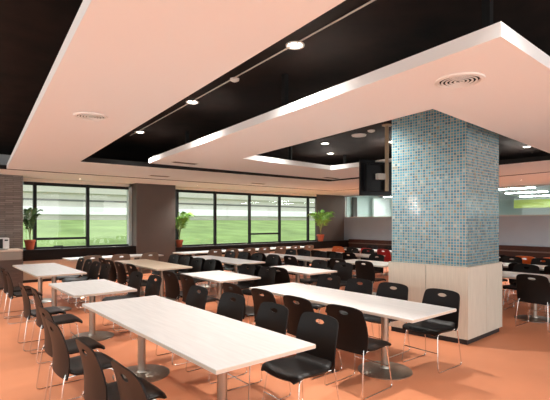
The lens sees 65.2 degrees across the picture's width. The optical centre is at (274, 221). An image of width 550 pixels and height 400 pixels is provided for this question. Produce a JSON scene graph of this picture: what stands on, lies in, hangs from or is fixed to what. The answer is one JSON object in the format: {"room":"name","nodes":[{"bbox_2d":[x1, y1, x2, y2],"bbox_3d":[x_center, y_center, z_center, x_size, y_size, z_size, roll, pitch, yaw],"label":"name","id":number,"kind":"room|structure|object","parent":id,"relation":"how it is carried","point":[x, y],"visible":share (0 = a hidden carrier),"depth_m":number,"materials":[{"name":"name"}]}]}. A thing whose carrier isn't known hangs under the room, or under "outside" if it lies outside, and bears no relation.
{"room":"eatery","nodes":[
{"label":"eatery","id":0,"kind":"room"},
{"bbox_2d":[0,174,22,283],"bbox_3d":[-9.347,0.230,9.783,6.190,2.900,0.800,0,0,-40],"label":"wall","id":1,"kind":"structure","parent":0,"point":[11,186],"depth_m":11.30,"materials":[{"name":"stone"}]},
{"bbox_2d":[132,183,174,273],"bbox_3d":[-4.066,0.230,14.310,1.352,2.900,0.580,0,0,-40],"label":"column","id":2,"kind":"structure","parent":0,"point":[153,205],"depth_m":14.02,"materials":[{"name":"brown paint"}]},
{"bbox_2d":[23,178,348,279],"bbox_3d":[-1.846,0.230,16.175,13.500,2.900,0.560,0,0,-40],"label":"wall","id":3,"kind":"structure","parent":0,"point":[72,264],"depth_m":13.63,"materials":[{"name":"brown paint"}]},
{"bbox_2d":[23,207,42,249],"bbox_3d":[-6.712,0.193,11.905,0.546,1.173,0.391,0,0,-40],"label":"potted palm","id":4,"kind":"object","parent":3,"relation":"on","point":[29,244],"visible":0.97,"depth_m":11.85,"materials":[{"name":"plant"}]},
{"bbox_2d":[24,240,35,249],"bbox_3d":[-6.787,0.645,11.907,0.291,0.270,0.291,0,0,-40],"label":"pot","id":5,"kind":"object","parent":4,"relation":"attached to","point":[29,244],"depth_m":11.81,"materials":[{"name":"ceramic"}]},
{"bbox_2d":[23,181,128,248],"bbox_3d":[-5.890,-0.170,12.975,2.969,1.900,0.130,0,0,-40],"label":"window","id":6,"kind":"structure","parent":3,"relation":"attached to","point":[35,184],"depth_m":12.85,"materials":[{"name":"black metal"}]},
{"bbox_2d":[175,212,195,246],"bbox_3d":[-3.036,0.265,14.841,0.699,1.230,0.592,0,0,-40],"label":"potted palm","id":7,"kind":"object","parent":3,"relation":"on","point":[183,217],"visible":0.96,"depth_m":14.74,"materials":[{"name":"plant"}]},
{"bbox_2d":[175,189,315,246],"bbox_3d":[-0.822,-0.120,17.207,6.920,2.000,0.130,0,0,-40],"label":"window","id":8,"kind":"structure","parent":3,"relation":"attached to","point":[177,191],"depth_m":16.97,"materials":[{"name":"black metal"}]},
{"bbox_2d":[308,210,334,240],"bbox_3d":[2.154,0.172,19.062,1.426,1.416,0.800,0,0,-40],"label":"potted palm","id":9,"kind":"object","parent":3,"relation":"on","point":[322,214],"visible":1,"depth_m":19.13,"materials":[{"name":"plant"}]},
{"bbox_2d":[0,154,536,184],"bbox_3d":[1.065,-1.520,8.008,19.900,0.600,16.930,0,0,-40],"label":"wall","id":10,"kind":"structure","parent":0,"point":[4,159],"depth_m":11.68,"materials":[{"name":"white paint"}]},
{"bbox_2d":[0,0,549,195],"bbox_3d":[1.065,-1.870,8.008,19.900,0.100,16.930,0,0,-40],"label":"ceiling","id":11,"kind":"structure","parent":0,"point":[382,33],"depth_m":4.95,"materials":[{"name":"black paint"}]},
{"bbox_2d":[73,112,107,120],"bbox_3d":[-2.130,-1.211,4.970,0.367,0.018,0.367,0,0,-40],"label":"ceiling vent","id":12,"kind":"object","parent":11,"relation":"in","point":[92,116],"visible":1,"depth_m":4.93,"materials":[{"name":"white metal"}]},
{"bbox_2d":[130,0,374,135],"bbox_3d":[-0.551,-1.808,5.468,0.023,0.014,8.733,0,0,-35],"label":"conduit","id":13,"kind":"object","parent":11,"relation":"attached to","point":[371,1],"visible":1,"depth_m":4.61,"materials":[{"name":"silver metal"}]},
{"bbox_2d":[286,41,304,49],"bbox_3d":[0.207,-1.814,4.433,0.196,0.012,0.196,0,0,-40],"label":"recessed light","id":14,"kind":"object","parent":11,"relation":"in","point":[300,45],"visible":0.98,"depth_m":4.43,"materials":[{"name":"white metal"}]},
{"bbox_2d":[185,0,492,163],"bbox_3d":[0.946,-1.570,8.150,10.160,0.520,10.760,0,0,-40],"label":"rods","id":15,"kind":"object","parent":11,"relation":"attached to","point":[487,5],"depth_m":5.27,"materials":[{"name":"black metal"}]},
{"bbox_2d":[359,124,391,195],"bbox_3d":[2.145,-1.155,8.155,1.080,1.330,0.288,0,0,-17],"label":"television","id":16,"kind":"object","parent":11,"relation":"hanging from","point":[375,176],"visible":0.76,"depth_m":8.09,"materials":[{"name":"black plastic"}]},
{"bbox_2d":[434,72,484,88],"bbox_3d":[1.591,-1.211,3.712,0.408,0.018,0.408,0,0,-40],"label":"ceiling vent","id":17,"kind":"object","parent":11,"relation":"in","point":[463,79],"visible":1,"depth_m":3.68,"materials":[{"name":"white metal"}]},
{"bbox_2d":[0,264,549,399],"bbox_3d":[1.065,1.730,8.008,19.900,0.100,16.930,0,0,-40],"label":"floor","id":18,"kind":"structure","parent":0,"point":[513,362],"depth_m":4.98,"materials":[{"name":"orange tile"}]},
{"bbox_2d":[0,248,22,289],"bbox_3d":[-8.502,1.192,9.449,5.060,0.975,0.765,0,0,-40],"label":"counter","id":19,"kind":"object","parent":18,"relation":"on","point":[9,257],"depth_m":10.67,"materials":[{"name":"beige wood"}]},
{"bbox_2d":[0,238,8,248],"bbox_3d":[-7.027,0.560,10.834,0.520,0.290,0.400,0,0,-40],"label":"microwave oven","id":20,"kind":"object","parent":19,"relation":"on","point":[4,242],"visible":1,"depth_m":10.79,"materials":[{"name":"white"}]},
{"bbox_2d":[0,248,22,251],"bbox_3d":[-8.502,0.725,9.449,5.060,0.040,0.765,0,0,-40],"label":"countertop","id":21,"kind":"structure","parent":19,"relation":"on","point":[10,249],"depth_m":10.73,"materials":[{"name":"beige stone"}]},
{"bbox_2d":[0,267,36,317],"bbox_3d":[-4.671,1.250,7.830,0.540,0.859,0.490,0,0,-41],"label":"chair","id":22,"kind":"object","parent":18,"relation":"on","point":[16,289],"visible":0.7,"depth_m":7.67,"materials":[{"name":"black plastic"}]},
{"bbox_2d":[3,270,42,323],"bbox_3d":[-4.297,1.250,7.350,0.540,0.859,0.490,0,0,-39],"label":"chair","id":23,"kind":"object","parent":18,"relation":"on","point":[11,293],"visible":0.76,"depth_m":7.15,"materials":[{"name":"black plastic"}]},
{"bbox_2d":[17,282,65,351],"bbox_3d":[-3.174,1.250,5.875,0.540,0.859,0.490,0,0,-39],"label":"chair","id":24,"kind":"object","parent":18,"relation":"on","point":[27,312],"visible":0.82,"depth_m":5.71,"materials":[{"name":"black plastic"}]},
{"bbox_2d":[12,263,86,310],"bbox_3d":[-4.568,1.310,8.607,0.823,0.740,2.433,0,0,-40],"label":"table","id":25,"kind":"object","parent":18,"relation":"on","point":[53,270],"visible":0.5,"depth_m":8.25,"materials":[{"name":"laminate"}]},
{"bbox_2d":[30,288,82,363],"bbox_3d":[-2.733,1.250,5.392,0.540,0.859,0.490,0,0,-38],"label":"chair","id":26,"kind":"object","parent":18,"relation":"on","point":[67,318],"visible":0.77,"depth_m":5.28,"materials":[{"name":"black plastic"}]},
{"bbox_2d":[36,306,104,399],"bbox_3d":[-2.015,1.250,4.268,0.540,0.859,0.490,0,0,-42],"label":"chair","id":27,"kind":"object","parent":18,"relation":"on","point":[71,343],"visible":0.68,"depth_m":4.18,"materials":[{"name":"black plastic"}]},
{"bbox_2d":[57,257,83,298],"bbox_3d":[-4.585,1.250,9.601,0.540,0.859,0.490,0,0,-38],"label":"chair","id":28,"kind":"object","parent":18,"relation":"on","point":[79,264],"visible":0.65,"depth_m":9.61,"materials":[{"name":"black plastic"}]},
{"bbox_2d":[62,259,91,302],"bbox_3d":[-4.210,1.250,9.128,0.540,0.859,0.490,0,0,-39],"label":"chair","id":29,"kind":"object","parent":18,"relation":"on","point":[86,268],"visible":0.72,"depth_m":9.19,"materials":[{"name":"black plastic"}]},
{"bbox_2d":[44,318,115,399],"bbox_3d":[-1.658,1.250,3.729,0.540,0.859,0.490,0,0,-41],"label":"chair","id":30,"kind":"object","parent":18,"relation":"on","point":[62,364],"visible":0.8,"depth_m":3.54,"materials":[{"name":"black plastic"}]},
{"bbox_2d":[68,261,100,307],"bbox_3d":[-3.858,1.250,8.688,0.540,0.859,0.490,0,0,-42],"label":"chair","id":31,"kind":"object","parent":18,"relation":"on","point":[94,270],"visible":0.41,"depth_m":8.85,"materials":[{"name":"black plastic"}]},
{"bbox_2d":[82,255,101,273],"bbox_3d":[-4.569,1.250,10.600,0.490,0.859,0.540,0,0,-39],"label":"chair","id":32,"kind":"object","parent":18,"relation":"on","point":[96,257],"visible":0.17,"depth_m":10.41,"materials":[{"name":"beige plastic"}]},
{"bbox_2d":[48,279,136,341],"bbox_3d":[-2.675,1.310,6.247,0.823,0.740,1.383,0,0,-40],"label":"table","id":33,"kind":"object","parent":18,"relation":"on","point":[87,288],"visible":0.84,"depth_m":6.22,"materials":[{"name":"laminate"}]},
{"bbox_2d":[77,264,110,312],"bbox_3d":[-3.446,1.250,8.168,0.540,0.859,0.490,0,0,-40],"label":"chair","id":34,"kind":"object","parent":18,"relation":"on","point":[104,272],"visible":0.33,"depth_m":8.32,"materials":[{"name":"black plastic"}]},
{"bbox_2d":[62,254,163,280],"bbox_3d":[-4.316,1.310,11.606,2.453,0.740,0.753,0,0,-40],"label":"table","id":35,"kind":"object","parent":18,"relation":"on","point":[131,255],"visible":0.22,"depth_m":11.55,"materials":[{"name":"laminate"}]},
{"bbox_2d":[104,260,128,296],"bbox_3d":[-3.364,1.250,9.377,0.540,0.859,0.490,0,0,-41],"label":"chair","id":36,"kind":"object","parent":18,"relation":"on","point":[113,276],"visible":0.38,"depth_m":9.14,"materials":[{"name":"black plastic"}]},
{"bbox_2d":[111,254,129,285],"bbox_3d":[-4.037,1.250,11.044,0.490,0.859,0.540,0,0,-40],"label":"chair","id":37,"kind":"object","parent":18,"relation":"on","point":[116,257],"visible":0.24,"depth_m":10.84,"materials":[{"name":"beige plastic"}]},
{"bbox_2d":[75,338,166,399],"bbox_3d":[-1.103,1.250,3.090,0.540,0.859,0.490,0,0,-40],"label":"chair","id":38,"kind":"object","parent":18,"relation":"on","point":[95,386],"visible":0.86,"depth_m":2.94,"materials":[{"name":"black plastic"}]},
{"bbox_2d":[102,271,142,330],"bbox_3d":[-2.444,1.250,6.881,0.540,0.859,0.490,0,0,-40],"label":"chair","id":39,"kind":"object","parent":18,"relation":"on","point":[134,282],"visible":0.52,"depth_m":6.96,"materials":[{"name":"black plastic"}]},
{"bbox_2d":[114,261,144,295],"bbox_3d":[-3.004,1.250,8.956,0.540,0.859,0.490,0,0,-40],"label":"chair","id":40,"kind":"object","parent":18,"relation":"on","point":[121,272],"visible":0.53,"depth_m":8.75,"materials":[{"name":"black plastic"}]},
{"bbox_2d":[111,360,148,399],"bbox_3d":[-0.664,1.250,2.612,0.540,0.859,0.490,0,0,-40],"label":"chair","id":41,"kind":"object","parent":18,"relation":"on","point":[132,389],"visible":1,"depth_m":2.42,"materials":[{"name":"black plastic"}]},
{"bbox_2d":[126,264,146,294],"bbox_3d":[-2.611,1.250,8.510,0.540,0.859,0.490,0,0,-41],"label":"chair","id":42,"kind":"object","parent":18,"relation":"on","point":[130,270],"visible":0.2,"depth_m":8.35,"materials":[{"name":"black plastic"}]},
{"bbox_2d":[118,275,161,339],"bbox_3d":[-2.013,1.250,6.398,0.540,0.859,0.490,0,0,-40],"label":"chair","id":43,"kind":"object","parent":18,"relation":"on","point":[152,287],"visible":0.3,"depth_m":6.56,"materials":[{"name":"black plastic"}]},
{"bbox_2d":[136,252,158,275],"bbox_3d":[-3.443,1.250,11.540,0.490,0.859,0.540,0,0,-39],"label":"chair","id":44,"kind":"object","parent":18,"relation":"on","point":[155,256],"visible":0.34,"depth_m":11.36,"materials":[{"name":"beige plastic"}]},
{"bbox_2d":[114,259,191,300],"bbox_3d":[-2.780,1.310,9.618,0.783,0.740,2.373,0,0,-40],"label":"table","id":45,"kind":"object","parent":18,"relation":"on","point":[160,266],"visible":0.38,"depth_m":9.19,"materials":[{"name":"laminate"}]},
{"bbox_2d":[152,255,178,292],"bbox_3d":[-2.660,1.250,10.403,0.540,0.859,0.490,0,0,-42],"label":"chair","id":46,"kind":"object","parent":18,"relation":"on","point":[171,259],"visible":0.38,"depth_m":10.47,"materials":[{"name":"black plastic"}]},
{"bbox_2d":[163,270,182,301],"bbox_3d":[-1.578,1.250,7.317,0.540,0.859,0.490,0,0,-42],"label":"chair","id":47,"kind":"object","parent":18,"relation":"on","point":[172,288],"visible":0.54,"depth_m":7.12,"materials":[{"name":"black plastic"}]},
{"bbox_2d":[164,256,189,293],"bbox_3d":[-2.295,1.250,9.940,0.540,0.859,0.490,0,0,-40],"label":"chair","id":48,"kind":"object","parent":18,"relation":"on","point":[182,261],"visible":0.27,"depth_m":10.09,"materials":[{"name":"black plastic"}]},
{"bbox_2d":[155,285,207,365],"bbox_3d":[-1.158,1.250,5.307,0.540,0.859,0.490,0,0,-39],"label":"chair","id":49,"kind":"object","parent":18,"relation":"on","point":[195,299],"visible":0.27,"depth_m":5.44,"materials":[{"name":"black plastic"}]},
{"bbox_2d":[177,258,202,283],"bbox_3d":[-1.935,1.250,9.520,0.540,0.859,0.490,0,0,-40],"label":"chair","id":50,"kind":"object","parent":18,"relation":"on","point":[196,266],"visible":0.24,"depth_m":9.67,"materials":[{"name":"black plastic"}]},
{"bbox_2d":[82,295,315,399],"bbox_3d":[-0.948,1.310,4.107,0.893,0.740,2.863,0,0,-40],"label":"table","id":51,"kind":"object","parent":18,"relation":"on","point":[218,344],"visible":0.88,"depth_m":3.67,"materials":[{"name":"laminate"}]},
{"bbox_2d":[180,274,218,313],"bbox_3d":[-1.184,1.250,6.821,0.540,0.859,0.490,0,0,-39],"label":"chair","id":52,"kind":"object","parent":18,"relation":"on","point":[186,284],"visible":0.39,"depth_m":6.72,"materials":[{"name":"black plastic"}]},
{"bbox_2d":[186,259,216,296],"bbox_3d":[-1.578,1.250,9.110,0.540,0.859,0.490,0,0,-39],"label":"chair","id":53,"kind":"object","parent":18,"relation":"on","point":[207,266],"visible":0.46,"depth_m":9.20,"materials":[{"name":"black plastic"}]},
{"bbox_2d":[173,249,249,272],"bbox_3d":[-1.917,1.310,13.608,2.503,0.740,0.753,0,0,-40],"label":"table","id":54,"kind":"object","parent":18,"relation":"on","point":[193,253],"visible":0.23,"depth_m":13.04,"materials":[{"name":"laminate"}]},
{"bbox_2d":[186,292,246,383],"bbox_3d":[-0.662,1.250,4.741,0.540,0.859,0.490,0,0,-41],"label":"chair","id":55,"kind":"object","parent":18,"relation":"on","point":[226,307],"visible":0.34,"depth_m":4.87,"materials":[{"name":"black plastic"}]},
{"bbox_2d":[182,270,260,303],"bbox_3d":[-0.971,1.310,7.521,0.813,0.740,1.313,0,0,-40],"label":"table","id":56,"kind":"object","parent":18,"relation":"on","point":[218,276],"visible":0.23,"depth_m":7.39,"materials":[{"name":"laminate"}]},
{"bbox_2d":[209,259,237,296],"bbox_3d":[-1.112,1.250,9.498,0.540,0.859,0.490,0,0,-41],"label":"chair","id":57,"kind":"object","parent":18,"relation":"on","point":[218,266],"visible":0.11,"depth_m":9.27,"materials":[{"name":"black plastic"}]},
{"bbox_2d":[212,251,235,282],"bbox_3d":[-1.407,1.250,11.715,0.540,0.859,0.490,0,0,-41],"label":"chair","id":58,"kind":"object","parent":18,"relation":"on","point":[227,254],"visible":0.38,"depth_m":11.83,"materials":[{"name":"black plastic"}]},
{"bbox_2d":[192,255,264,291],"bbox_3d":[-1.318,1.310,10.722,0.803,0.740,2.453,0,0,-40],"label":"table","id":59,"kind":"object","parent":18,"relation":"on","point":[225,260],"visible":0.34,"depth_m":10.36,"materials":[{"name":"laminate"}]},
{"bbox_2d":[224,252,248,283],"bbox_3d":[-1.026,1.250,11.269,0.540,0.859,0.490,0,0,-38],"label":"chair","id":60,"kind":"object","parent":18,"relation":"on","point":[240,255],"visible":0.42,"depth_m":11.35,"materials":[{"name":"black plastic"}]},
{"bbox_2d":[222,282,254,324],"bbox_3d":[-0.392,1.250,5.894,0.540,0.859,0.490,0,0,-39],"label":"chair","id":61,"kind":"object","parent":18,"relation":"on","point":[248,310],"visible":0.32,"depth_m":5.71,"materials":[{"name":"black plastic"}]},
{"bbox_2d":[222,264,254,293],"bbox_3d":[-0.706,1.250,8.129,0.540,0.859,0.490,0,0,-42],"label":"chair","id":62,"kind":"object","parent":18,"relation":"on","point":[247,284],"visible":0.39,"depth_m":8.23,"materials":[{"name":"black plastic"}]},
{"bbox_2d":[238,254,262,271],"bbox_3d":[-0.644,1.250,10.797,0.540,0.859,0.490,0,0,-40],"label":"chair","id":63,"kind":"object","parent":18,"relation":"on","point":[253,256],"visible":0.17,"depth_m":10.93,"materials":[{"name":"black plastic"}]},
{"bbox_2d":[227,302,290,399],"bbox_3d":[-0.201,1.250,4.156,0.540,0.859,0.490,0,0,-38],"label":"chair","id":64,"kind":"object","parent":18,"relation":"on","point":[266,318],"visible":0.34,"depth_m":4.28,"materials":[{"name":"black plastic"}]},
{"bbox_2d":[242,266,275,306],"bbox_3d":[-0.317,1.250,7.619,0.540,0.859,0.490,0,0,-40],"label":"chair","id":65,"kind":"object","parent":18,"relation":"on","point":[267,278],"visible":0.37,"depth_m":7.74,"materials":[{"name":"black plastic"}]},
{"bbox_2d":[247,264,281,306],"bbox_3d":[-0.188,1.250,8.373,0.540,0.859,0.490,0,0,-39],"label":"chair","id":66,"kind":"object","parent":18,"relation":"on","point":[258,267],"visible":0.12,"depth_m":8.23,"materials":[{"name":"black plastic"}]},
{"bbox_2d":[264,255,278,271],"bbox_3d":[-0.239,1.250,10.348,0.540,0.859,0.490,0,0,-41],"label":"chair","id":67,"kind":"object","parent":18,"relation":"on","point":[269,261],"visible":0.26,"depth_m":10.52,"materials":[{"name":"black plastic"}]},
{"bbox_2d":[251,288,295,337],"bbox_3d":[0.033,1.250,5.396,0.540,0.859,0.490,0,0,-38],"label":"chair","id":68,"kind":"object","parent":18,"relation":"on","point":[268,296],"visible":0.19,"depth_m":5.28,"materials":[{"name":"black plastic"}]},
{"bbox_2d":[272,267,289,284],"bbox_3d":[0.247,1.250,7.902,0.540,0.859,0.490,0,0,-42],"label":"chair","id":69,"kind":"object","parent":18,"relation":"on","point":[281,277],"visible":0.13,"depth_m":7.69,"materials":[{"name":"black plastic"}]},
{"bbox_2d":[284,255,297,274],"bbox_3d":[0.546,1.250,10.480,0.540,0.859,0.490,0,0,-39],"label":"chair","id":70,"kind":"object","parent":18,"relation":"on","point":[293,261],"visible":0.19,"depth_m":10.30,"materials":[{"name":"black plastic"}]},
{"bbox_2d":[265,253,330,285],"bbox_3d":[0.403,1.310,11.586,0.773,0.740,2.433,0,0,-40],"label":"table","id":71,"kind":"object","parent":18,"relation":"on","point":[305,259],"visible":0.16,"depth_m":11.10,"materials":[{"name":"laminate"}]},
{"bbox_2d":[261,312,338,399],"bbox_3d":[0.206,1.250,3.665,0.540,0.859,0.490,0,0,-40],"label":"chair","id":72,"kind":"object","parent":18,"relation":"on","point":[320,360],"visible":0.98,"depth_m":3.70,"materials":[{"name":"black plastic"}]},
{"bbox_2d":[294,250,310,279],"bbox_3d":[0.673,1.250,12.153,0.540,0.859,0.490,0,0,-40],"label":"chair","id":73,"kind":"object","parent":18,"relation":"on","point":[301,252],"visible":0.34,"depth_m":12.29,"materials":[{"name":"black plastic"}]},
{"bbox_2d":[271,265,336,305],"bbox_3d":[0.446,1.310,8.515,0.763,0.740,1.403,0,0,-40],"label":"table","id":74,"kind":"object","parent":18,"relation":"on","point":[297,270],"visible":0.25,"depth_m":8.39,"materials":[{"name":"laminate"}]},
{"bbox_2d":[282,295,341,379],"bbox_3d":[0.427,1.250,4.887,0.540,0.859,0.490,0,0,-39],"label":"chair","id":75,"kind":"object","parent":18,"relation":"on","point":[295,310],"visible":0.38,"depth_m":4.77,"materials":[{"name":"black plastic"}]},
{"bbox_2d":[300,260,326,284],"bbox_3d":[0.768,1.250,9.054,0.540,0.859,0.490,0,0,-38],"label":"chair","id":76,"kind":"object","parent":18,"relation":"on","point":[315,263],"visible":0.52,"depth_m":9.15,"materials":[{"name":"black plastic"}]},
{"bbox_2d":[303,251,326,284],"bbox_3d":[1.079,1.250,11.708,0.540,0.859,0.490,0,0,-41],"label":"chair","id":77,"kind":"object","parent":18,"relation":"on","point":[317,253],"visible":0.34,"depth_m":11.83,"materials":[{"name":"black plastic"}]},
{"bbox_2d":[297,274,340,323],"bbox_3d":[0.656,1.250,6.505,0.540,0.859,0.490,0,0,-39],"label":"chair","id":78,"kind":"object","parent":18,"relation":"on","point":[322,281],"visible":0.29,"depth_m":6.61,"materials":[{"name":"black plastic"}]},
{"bbox_2d":[327,252,342,269],"bbox_3d":[1.435,1.250,11.227,0.540,0.859,0.490,0,0,-40],"label":"chair","id":79,"kind":"object","parent":18,"relation":"on","point":[331,255],"visible":0.36,"depth_m":11.41,"materials":[{"name":"black plastic"}]},
{"bbox_2d":[332,262,352,286],"bbox_3d":[1.199,1.250,8.482,0.540,0.859,0.490,0,0,-42],"label":"chair","id":80,"kind":"object","parent":18,"relation":"on","point":[344,273],"visible":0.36,"depth_m":8.60,"materials":[{"name":"black plastic"}]},
{"bbox_2d":[330,258,357,283],"bbox_3d":[1.571,1.250,9.723,0.540,0.859,0.490,0,0,-41],"label":"chair","id":81,"kind":"object","parent":18,"relation":"on","point":[332,260],"visible":0.22,"depth_m":9.63,"materials":[{"name":"black plastic"}]},
{"bbox_2d":[342,252,355,273],"bbox_3d":[2.132,1.250,11.554,0.540,0.859,0.490,0,0,-40],"label":"chair","id":82,"kind":"object","parent":18,"relation":"on","point":[352,255],"visible":0.3,"depth_m":11.35,"materials":[{"name":"black plastic"}]},
{"bbox_2d":[325,278,373,336],"bbox_3d":[1.029,1.250,6.016,0.540,0.859,0.490,0,0,-40],"label":"chair","id":83,"kind":"object","parent":18,"relation":"on","point":[366,287],"visible":0.18,"depth_m":6.15,"materials":[{"name":"black plastic"}]},
{"bbox_2d":[249,282,456,379],"bbox_3d":[0.796,1.310,5.381,0.843,0.740,2.623,0,0,-40],"label":"table","id":84,"kind":"object","parent":18,"relation":"on","point":[387,308],"visible":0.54,"depth_m":4.86,"materials":[{"name":"laminate"}]},
{"bbox_2d":[324,304,391,399],"bbox_3d":[0.857,1.250,4.376,0.540,0.859,0.490,0,0,-42],"label":"chair","id":85,"kind":"object","parent":18,"relation":"on","point":[352,337],"visible":0.86,"depth_m":4.19,"materials":[{"name":"black plastic"}]},
{"bbox_2d":[336,259,387,295],"bbox_3d":[2.149,1.310,9.924,0.823,0.740,1.483,0,0,-40],"label":"table","id":86,"kind":"object","parent":18,"relation":"on","point":[352,261],"visible":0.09,"depth_m":9.86,"materials":[{"name":"laminate"}]},
{"bbox_2d":[355,260,385,294],"bbox_3d":[2.041,1.250,9.163,0.540,0.859,0.490,0,0,-41],"label":"chair","id":87,"kind":"object","parent":18,"relation":"on","point":[367,271],"visible":0.66,"depth_m":8.98,"materials":[{"name":"black plastic"}]},
{"bbox_2d":[368,254,383,291],"bbox_3d":[2.356,1.250,10.594,0.540,0.859,0.490,0,0,-39],"label":"chair","id":88,"kind":"object","parent":18,"relation":"on","point":[372,257],"visible":0.44,"depth_m":10.69,"materials":[{"name":"black plastic"}]},
{"bbox_2d":[376,249,390,276],"bbox_3d":[3.428,1.250,13.014,0.540,0.859,0.490,0,0,-38],"label":"chair","id":89,"kind":"object","parent":18,"relation":"on","point":[387,258],"visible":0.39,"depth_m":12.82,"materials":[{"name":"red plastic"}]},
{"bbox_2d":[363,282,409,357],"bbox_3d":[1.397,1.250,5.587,0.540,0.859,0.490,0,0,-41],"label":"chair","id":90,"kind":"object","parent":18,"relation":"on","point":[383,290],"visible":0.35,"depth_m":5.67,"materials":[{"name":"black plastic"}]},
{"bbox_2d":[402,288,461,373],"bbox_3d":[1.829,1.250,5.055,0.540,0.859,0.490,0,0,-38],"label":"chair","id":91,"kind":"object","parent":18,"relation":"on","point":[435,326],"visible":0.96,"depth_m":5.07,"materials":[{"name":"black plastic"}]},
{"bbox_2d":[344,239,549,260],"bbox_3d":[7.903,1.250,14.598,0.545,0.860,14.280,0,0,-40],"label":"banquette","id":92,"kind":"object","parent":18,"relation":"on","point":[508,250],"visible":0.27,"depth_m":14.71,"materials":[{"name":"brown leather"}]},
{"bbox_2d":[501,256,521,295],"bbox_3d":[5.383,1.250,9.974,0.540,0.859,0.490,0,0,-39],"label":"chair","id":93,"kind":"object","parent":18,"relation":"on","point":[506,259],"visible":0.23,"depth_m":10.14,"materials":[{"name":"black plastic"}]},
{"bbox_2d":[502,264,539,313],"bbox_3d":[4.642,1.250,8.119,0.540,0.859,0.490,0,0,-38],"label":"chair","id":94,"kind":"object","parent":18,"relation":"on","point":[534,269],"visible":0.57,"depth_m":8.21,"materials":[{"name":"black plastic"}]},
{"bbox_2d":[507,263,541,306],"bbox_3d":[5.024,1.250,8.629,0.540,0.859,0.490,0,0,-41],"label":"chair","id":95,"kind":"object","parent":18,"relation":"on","point":[510,266],"visible":0.16,"depth_m":8.62,"materials":[{"name":"black plastic"}]},
{"bbox_2d":[502,271,549,322],"bbox_3d":[3.960,1.310,7.997,0.833,0.740,2.803,0,0,-40],"label":"table","id":96,"kind":"object","parent":18,"relation":"on","point":[533,317],"visible":0.41,"depth_m":7.37,"materials":[{"name":"laminate"}]},
{"bbox_2d":[515,274,549,332],"bbox_3d":[4.180,1.250,6.829,0.540,0.859,0.490,0,0,-38],"label":"chair","id":97,"kind":"object","parent":18,"relation":"on","point":[537,291],"visible":1,"depth_m":6.68,"materials":[{"name":"black plastic"}]},
{"bbox_2d":[531,258,549,273],"bbox_3d":[5.817,1.250,9.474,0.540,0.859,0.490,0,0,-41],"label":"chair","id":98,"kind":"object","parent":18,"relation":"on","point":[535,261],"visible":0.2,"depth_m":9.65,"materials":[{"name":"black plastic"}]},
{"bbox_2d":[315,194,346,240],"bbox_3d":[2.631,0.230,20.064,2.043,2.900,0.110,0,0,-40],"label":"wall pier","id":99,"kind":"object","parent":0,"point":[334,230],"visible":0.43,"depth_m":20.03,"materials":[{"name":"grey paint"}]},
{"bbox_2d":[347,196,391,216],"bbox_3d":[7.319,0.180,24.741,11.050,3.000,0.200,0,0,-40],"label":"wall","id":100,"kind":"structure","parent":0,"point":[364,203],"depth_m":22.34,"materials":[{"name":"white paint"}]},
{"bbox_2d":[388,109,501,344],"bbox_3d":[2.607,-0.070,6.590,1.290,3.500,1.195,0,0,-40],"label":"column","id":101,"kind":"structure","parent":0,"point":[445,167],"depth_m":6.17,"materials":[{"name":"blue"}]},
{"bbox_2d":[344,216,549,246],"bbox_3d":[8.687,0.750,14.210,0.150,1.860,16.680,0,0,-40],"label":"wall","id":102,"kind":"structure","parent":0,"point":[513,230],"depth_m":14.89,"materials":[{"name":"grey paint"}]},
{"bbox_2d":[344,184,549,217],"bbox_3d":[8.683,-0.700,14.206,0.100,1.040,16.680,0,0,-40],"label":"window","id":103,"kind":"structure","parent":102,"relation":"in","point":[537,184],"depth_m":14.94,"materials":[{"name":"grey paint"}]},
{"bbox_2d":[370,185,549,199],"bbox_3d":[13.850,-1.370,17.036,11.300,0.100,20.400,0,0,-40],"label":"ceiling","id":104,"kind":"structure","parent":0,"point":[502,195],"depth_m":20.27,"materials":[{"name":"white paint"}]},
{"bbox_2d":[504,190,549,193],"bbox_3d":[10.827,-1.278,18.550,0.320,0.075,1.700,0,0,-40],"label":"tube light","id":105,"kind":"object","parent":104,"relation":"attached to","point":[531,191],"visible":1,"depth_m":18.39,"materials":[{"name":"white metal"}]},
{"bbox_2d":[514,196,549,207],"bbox_3d":[16.431,-1.015,19.320,0.210,0.590,10.600,0,0,-40],"label":"panel","id":106,"kind":"object","parent":104,"relation":"attached to","point":[537,201],"visible":1,"depth_m":22.63,"materials":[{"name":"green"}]},
{"bbox_2d":[499,199,549,214],"bbox_3d":[18.110,0.080,20.593,0.200,3.200,20.400,0,0,-40],"label":"wall","id":107,"kind":"structure","parent":0,"point":[506,206],"depth_m":25.23,"materials":[{"name":"white"}]},
{"bbox_3d":[13.850,1.730,17.036,11.300,0.100,20.400,0,0,-40],"label":"floor","id":108,"kind":"structure","parent":0,"visible":0},
{"bbox_2d":[352,197,356,216],"bbox_3d":[4.006,0.230,21.648,0.300,2.900,0.100,0,0,-40],"label":"partition panel","id":109,"kind":"object","parent":108,"relation":"on","point":[354,199],"visible":0.44,"depth_m":21.57,"materials":[{"name":"grey paint"}]},
{"bbox_2d":[372,198,389,216],"bbox_3d":[5.644,0.230,22.886,1.400,2.900,0.100,0,0,-40],"label":"partition panel","id":110,"kind":"object","parent":108,"relation":"on","point":[380,207],"visible":0.44,"depth_m":22.78,"materials":[{"name":"white"}]},
{"label":"outside","id":111,"kind":"structure","parent":0,"visible":0},
{"bbox_2d":[23,220,314,246],"bbox_3d":[-7.710,0.780,28.737,115.000,2.000,26.000,0,0,-40],"label":"lawn","id":112,"kind":"structure","parent":111,"point":[102,232],"depth_m":25.68,"materials":[{"name":"green plant"}]},
{"bbox_2d":[23,185,314,219],"bbox_3d":[-20.437,-1.620,32.278,110.000,3.400,4.250,0,0,-40],"label":"building","id":113,"kind":"structure","parent":112,"relation":"on","point":[56,203],"depth_m":36.35,"materials":[{"name":"concrete"}]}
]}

